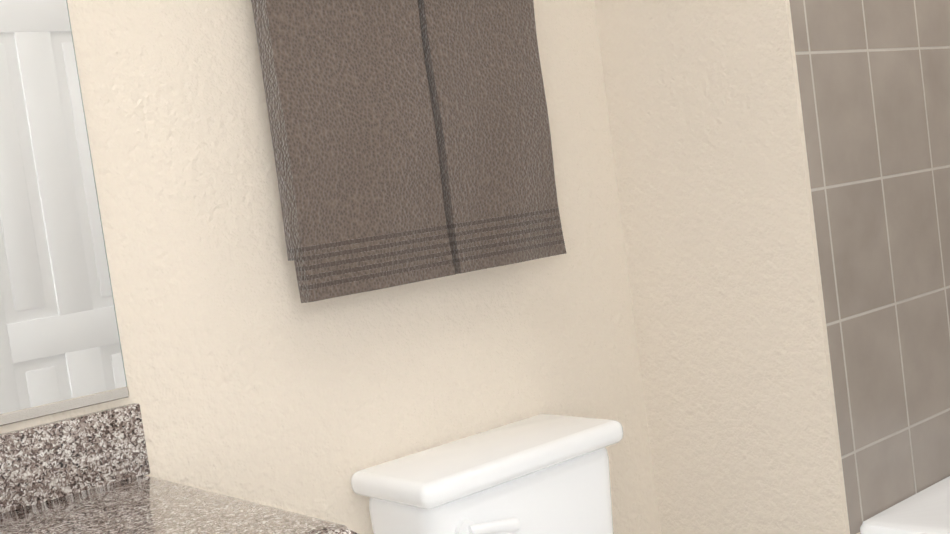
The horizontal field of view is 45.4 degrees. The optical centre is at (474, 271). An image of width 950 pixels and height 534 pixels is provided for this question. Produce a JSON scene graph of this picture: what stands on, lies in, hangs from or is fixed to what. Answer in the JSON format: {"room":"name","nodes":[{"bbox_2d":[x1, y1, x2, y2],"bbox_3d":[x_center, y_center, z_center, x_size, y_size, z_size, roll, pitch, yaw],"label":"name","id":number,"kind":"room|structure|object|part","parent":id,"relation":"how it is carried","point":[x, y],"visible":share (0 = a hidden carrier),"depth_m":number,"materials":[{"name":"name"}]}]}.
{"room":"bathroom","nodes":[
{"label":"bathroom","id":0,"kind":"room"},
{"bbox_2d":[0,0,660,533],"bbox_3d":[-0.654,-0.302,1.717,2.349,3.013,0.119,-11,5,-39],"label":"wall","id":1,"kind":"structure","parent":0,"point":[250,376],"depth_m":1.86,"materials":[{"name":"beige paint"}]},
{"bbox_3d":[-1.024,-0.336,1.341,1.095,1.228,0.010,-11,5,-39],"label":"vanity mirror","id":2,"kind":"part","parent":1,"relation":"part of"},
{"bbox_2d":[251,0,565,302],"bbox_3d":[-0.106,-0.335,2.041,0.723,0.695,0.102,-11,5,-39],"label":"towel","id":3,"kind":"object","parent":1,"relation":"attached to","point":[411,141],"visible":1,"depth_m":1.96,"materials":[{"name":"brown fabric"}]},
{"bbox_2d":[594,0,859,533],"bbox_3d":[0.727,-0.547,2.584,0.918,3.013,0.565,-11,5,-39],"label":"wall","id":4,"kind":"structure","parent":0,"point":[704,143],"depth_m":2.27,"materials":[{"name":"beige paint"}]},
{"bbox_2d":[781,0,949,533],"bbox_3d":[0.907,-0.243,2.347,0.801,2.395,0.009,-11,5,-39],"label":"wall tile","id":5,"kind":"structure","parent":4,"relation":"attached to","point":[870,83],"depth_m":2.24,"materials":[{"name":"grey tile"}]},
{"bbox_3d":[0.545,1.140,1.339,3.267,0.108,2.133,-11,5,-39],"label":"floor","id":6,"kind":"structure","parent":0,"visible":0},
{"bbox_2d":[0,403,357,533],"bbox_3d":[-0.662,0.735,1.209,1.172,1.031,0.602,-11,5,-39],"label":"countertop","id":7,"kind":"structure","parent":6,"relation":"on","point":[84,474],"depth_m":1.60,"materials":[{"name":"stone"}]},
{"bbox_2d":[351,414,622,533],"bbox_3d":[0.250,0.691,1.855,0.473,0.789,0.760,-11,5,-39],"label":"toilet","id":8,"kind":"object","parent":6,"relation":"on","point":[544,474],"visible":0.96,"depth_m":1.96,"materials":[{"name":"white ceramic"}]},
{"bbox_2d":[860,476,949,533],"bbox_3d":[1.509,0.655,1.863,0.765,0.524,1.443,-11,5,-39],"label":"bathtub","id":9,"kind":"object","parent":6,"relation":"on","point":[926,511],"visible":1,"depth_m":2.15,"materials":[{"name":"white ceramic"}]}
]}

